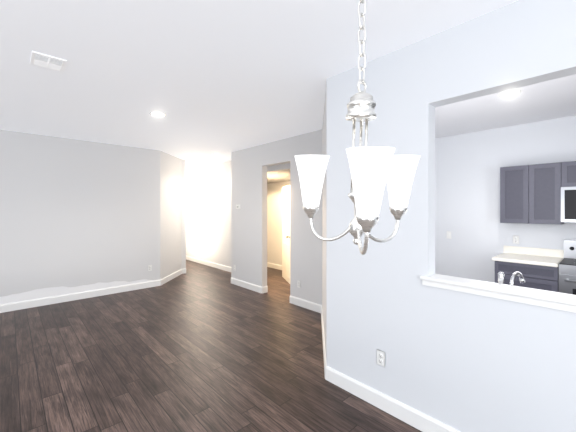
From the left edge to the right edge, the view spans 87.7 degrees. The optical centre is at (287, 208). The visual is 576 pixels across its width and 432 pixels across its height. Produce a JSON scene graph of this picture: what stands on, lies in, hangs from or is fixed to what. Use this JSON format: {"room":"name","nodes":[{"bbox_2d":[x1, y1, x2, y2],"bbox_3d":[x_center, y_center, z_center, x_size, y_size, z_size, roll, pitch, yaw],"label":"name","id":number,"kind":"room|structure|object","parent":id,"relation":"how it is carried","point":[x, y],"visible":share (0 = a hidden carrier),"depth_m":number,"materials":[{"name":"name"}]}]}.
{"room":"dining room","nodes":[
{"label":"dining room","id":0,"kind":"room"},
{"bbox_2d":[0,130,159,304],"bbox_3d":[-4.772,0.180,4.069,6.010,2.720,0.120,0,0,-43],"label":"wall","id":1,"kind":"structure","parent":0,"point":[76,216],"depth_m":5.06,"materials":[{"name":"paint"}]},
{"bbox_2d":[0,280,160,312],"bbox_3d":[-4.700,1.480,4.043,5.840,0.120,0.016,0,0,-43],"label":"baseboard","id":2,"kind":"structure","parent":1,"relation":"attached to","point":[14,306],"depth_m":5.06,"materials":[{"name":"white wood"}]},
{"bbox_2d":[160,150,180,278],"bbox_3d":[-2.609,0.180,6.646,0.770,2.720,0.940,0,0,-43],"label":"wall","id":3,"kind":"structure","parent":0,"point":[170,214],"depth_m":6.52,"materials":[{"name":"white paint"}]},
{"bbox_2d":[160,269,181,284],"bbox_3d":[-2.543,1.480,6.584,0.016,0.120,1.089,0,0,2],"label":"baseboard","id":4,"kind":"structure","parent":3,"relation":"attached to","point":[166,279],"depth_m":6.50,"materials":[{"name":"white wood"}]},
{"bbox_2d":[181,159,185,268],"bbox_3d":[-2.529,0.180,7.199,0.120,2.720,0.100,0,0,-43],"label":"wall","id":5,"kind":"structure","parent":0,"point":[183,213],"depth_m":7.16,"materials":[{"name":"white paint"}]},
{"bbox_2d":[186,161,230,266],"bbox_3d":[-2.351,0.180,8.445,0.120,2.720,4.840,0,0,-43],"label":"wall","id":6,"kind":"structure","parent":0,"point":[208,209],"depth_m":8.11,"materials":[{"name":"white paint"}]},
{"bbox_2d":[186,256,230,271],"bbox_3d":[-2.401,1.480,8.399,0.016,0.120,4.840,0,0,-43],"label":"baseboard","id":7,"kind":"structure","parent":6,"relation":"attached to","point":[214,265],"depth_m":8.08,"materials":[{"name":"white wood"}]},
{"bbox_2d":[0,260,421,431],"bbox_3d":[-1.473,1.570,3.412,9.940,0.060,13.640,0,0,-43],"label":"floor","id":8,"kind":"structure","parent":0,"point":[197,347],"depth_m":2.95,"materials":[{"name":"laminate"}]},
{"bbox_2d":[282,185,289,283],"bbox_3d":[-0.035,0.521,6.444,0.430,2.022,0.664,0,0,-43],"label":"hall door","id":9,"kind":"structure","parent":8,"relation":"on","point":[286,233],"depth_m":6.40,"materials":[{"name":"white wood"}]},
{"bbox_2d":[495,261,558,291],"bbox_3d":[3.109,1.103,3.871,0.607,0.875,0.618,0,0,-43],"label":"base cabinet","id":10,"kind":"object","parent":8,"relation":"on","point":[541,277],"visible":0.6,"depth_m":3.61,"materials":[{"name":"grey wood"}]},
{"bbox_2d":[492,246,563,266],"bbox_3d":[3.089,0.595,3.866,0.642,0.140,0.638,0,0,-43],"label":"countertop","id":11,"kind":"structure","parent":10,"relation":"on","point":[538,256],"depth_m":3.89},
{"bbox_2d":[559,239,575,294],"bbox_3d":[3.537,0.965,3.326,0.710,1.150,0.752,0,0,-43],"label":"range","id":12,"kind":"object","parent":8,"relation":"on","point":[567,274],"visible":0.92,"depth_m":3.38,"materials":[{"name":"silver metal"}]},
{"bbox_3d":[2.009,1.103,1.565,0.607,0.875,2.950,0,0,-43],"label":"sink","id":13,"kind":"object","parent":8,"relation":"on","visible":0},
{"bbox_3d":[2.021,0.645,1.577,0.642,0.040,2.990,0,0,-43],"label":"sink","id":14,"kind":"object","parent":13,"relation":"on","visible":0},
{"bbox_2d":[498,272,524,284],"bbox_3d":[1.438,0.510,1.901,0.186,0.227,0.162,0,0,-43],"label":"faucet","id":15,"kind":"object","parent":14,"relation":"on","point":[501,277],"visible":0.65,"depth_m":1.89,"materials":[{"name":"silver metal"}]},
{"bbox_2d":[231,151,234,277],"bbox_3d":[-0.919,0.180,6.389,0.590,2.720,0.120,0,0,-43],"label":"wall","id":16,"kind":"structure","parent":0,"point":[232,213],"depth_m":6.20,"materials":[{"name":"white paint"}]},
{"bbox_2d":[235,129,321,304],"bbox_3d":[-0.253,0.180,5.330,0.120,2.720,2.340,0,0,-43],"label":"wall","id":17,"kind":"structure","parent":0,"point":[251,219],"depth_m":5.30,"materials":[{"name":"white paint"}]},
{"bbox_2d":[231,277,261,292],"bbox_3d":[-0.831,1.480,5.850,0.016,0.120,1.030,0,0,-43],"label":"baseboard","id":18,"kind":"structure","parent":17,"relation":"attached to","point":[247,285],"depth_m":5.81,"materials":[{"name":"white wood"}]},
{"bbox_2d":[262,286,267,292],"bbox_3d":[-0.424,1.480,5.514,0.120,0.120,0.016,0,0,-43],"label":"baseboard","id":19,"kind":"object","parent":17,"relation":"attached to","point":[264,289],"visible":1,"depth_m":5.51,"materials":[{"name":"white wood"}]},
{"bbox_2d":[290,295,320,312],"bbox_3d":[0.264,1.480,4.676,0.016,0.120,0.680,0,0,-43],"label":"baseboard","id":20,"kind":"structure","parent":17,"relation":"attached to","point":[309,305],"depth_m":4.66,"materials":[{"name":"white wood"}]},
{"bbox_2d":[267,181,289,264],"bbox_3d":[0.338,0.180,7.131,0.120,2.720,4.030,0,0,-43],"label":"wall","id":21,"kind":"structure","parent":0,"point":[274,222],"depth_m":7.78,"materials":[{"name":"white paint"}]},
{"bbox_2d":[267,262,281,269],"bbox_3d":[0.271,1.480,7.103,0.016,0.120,3.980,0,0,-43],"label":"baseboard","id":22,"kind":"structure","parent":21,"relation":"attached to","point":[274,266],"depth_m":7.75,"materials":[{"name":"white wood"}]},
{"bbox_2d":[267,163,289,182],"bbox_3d":[-0.270,-0.935,6.565,1.540,0.490,4.030,0,0,-43],"label":"ceiling","id":23,"kind":"structure","parent":0,"point":[279,173],"depth_m":5.83,"materials":[{"name":"grey paint"}]},
{"bbox_2d":[0,0,575,169],"bbox_3d":[-1.473,-1.218,3.412,9.940,0.083,13.640,0,0,-43],"label":"ceiling","id":24,"kind":"structure","parent":0,"point":[222,79],"depth_m":2.54,"materials":[{"name":"white paint"}]},
{"bbox_2d":[30,51,66,71],"bbox_3d":[-1.922,-1.174,2.405,0.210,0.012,0.260,0,0,-43],"label":"ceiling vent","id":25,"kind":"object","parent":24,"relation":"in","point":[47,61],"visible":0.98,"depth_m":2.39,"materials":[{"name":"white metal"}]},
{"bbox_2d":[149,111,166,116],"bbox_3d":[-1.615,-1.176,3.726,0.198,0.008,0.198,0,0,-43],"label":"recessed light","id":26,"kind":"object","parent":24,"relation":"in","point":[157,114],"visible":0.98,"depth_m":3.72,"materials":[{"name":"white"}]},
{"bbox_2d":[295,0,419,254],"bbox_3d":[0.221,-0.525,0.974,0.414,1.310,0.406,0,0,-43],"label":"chandelier","id":27,"kind":"object","parent":24,"relation":"hanging from","point":[373,169],"visible":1,"depth_m":0.92,"materials":[{"name":"silver metal"}]},
{"bbox_2d":[498,89,521,96],"bbox_3d":[2.258,-1.176,3.052,0.198,0.008,0.198,0,0,-43],"label":"recessed light","id":28,"kind":"object","parent":24,"relation":"in","point":[509,93],"visible":1,"depth_m":3.05,"materials":[{"name":"white"}]},
{"bbox_2d":[322,80,326,364],"bbox_3d":[0.469,0.180,3.617,1.400,2.720,1.249,0,0,-43],"label":"wall","id":29,"kind":"structure","parent":0,"point":[324,227],"depth_m":3.29,"materials":[{"name":"white paint"}]},
{"bbox_2d":[321,305,326,373],"bbox_3d":[0.418,1.480,3.577,0.016,0.120,1.721,0,0,5],"label":"baseboard","id":30,"kind":"structure","parent":29,"relation":"attached to","point":[324,352],"depth_m":3.24,"materials":[{"name":"white wood"}]},
{"bbox_2d":[327,0,575,431],"bbox_3d":[1.533,0.180,1.532,0.129,2.720,3.350,0,0,-43],"label":"wall","id":31,"kind":"structure","parent":0,"point":[377,295],"depth_m":2.04,"materials":[{"name":"white paint"}]},
{"bbox_2d":[325,366,459,431],"bbox_3d":[2.032,1.480,0.903,0.016,0.120,4.950,0,0,-43],"label":"baseboard","id":32,"kind":"structure","parent":31,"relation":"attached to","point":[417,419],"depth_m":2.27,"materials":[{"name":"white wood"}]},
{"bbox_2d":[420,274,575,312],"bbox_3d":[1.839,0.495,1.209,0.168,0.060,2.540,0,0,-43],"label":"sill","id":33,"kind":"structure","parent":31,"relation":"on","point":[550,299],"depth_m":1.75,"materials":[{"name":"white wood"}]},
{"bbox_2d":[435,115,575,282],"bbox_3d":[3.971,0.180,3.484,0.120,2.720,6.320,0,0,-43],"label":"wall","id":34,"kind":"structure","parent":0,"point":[467,189],"depth_m":4.50,"materials":[{"name":"white paint"}]},
{"bbox_2d":[447,231,450,238],"bbox_3d":[2.602,0.421,4.854,0.013,0.116,0.072,0,0,-43],"label":"light switch","id":35,"kind":"object","parent":34,"relation":"attached to","point":[448,234],"visible":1,"depth_m":4.85,"materials":[{"name":"white plastic"}]},
{"bbox_2d":[513,235,518,243],"bbox_3d":[3.202,0.430,4.214,0.009,0.116,0.072,0,0,-43],"label":"electrical outlet","id":36,"kind":"object","parent":34,"relation":"attached to","point":[515,239],"visible":1,"depth_m":4.21,"materials":[{"name":"white plastic"}]},
{"bbox_2d":[500,162,563,224],"bbox_3d":[3.212,-0.190,3.966,0.327,0.760,0.620,0,0,-43],"label":"upper cabinet","id":37,"kind":"object","parent":34,"relation":"attached to","point":[530,194],"visible":1,"depth_m":3.83,"materials":[{"name":"grey wood"}]},
{"bbox_2d":[561,161,575,186],"bbox_3d":[3.682,-0.415,3.461,0.327,0.310,0.760,0,0,-43],"label":"upper cabinet","id":38,"kind":"object","parent":34,"relation":"attached to","point":[568,173],"visible":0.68,"depth_m":3.59,"materials":[{"name":"grey wood"}]},
{"bbox_2d":[561,187,575,221],"bbox_3d":[3.641,-0.052,3.423,0.440,0.415,0.756,0,0,-43],"label":"microwave","id":39,"kind":"object","parent":38,"relation":"attached to","point":[568,204],"visible":1,"depth_m":3.53,"materials":[{"name":"silver metal"}]}
]}

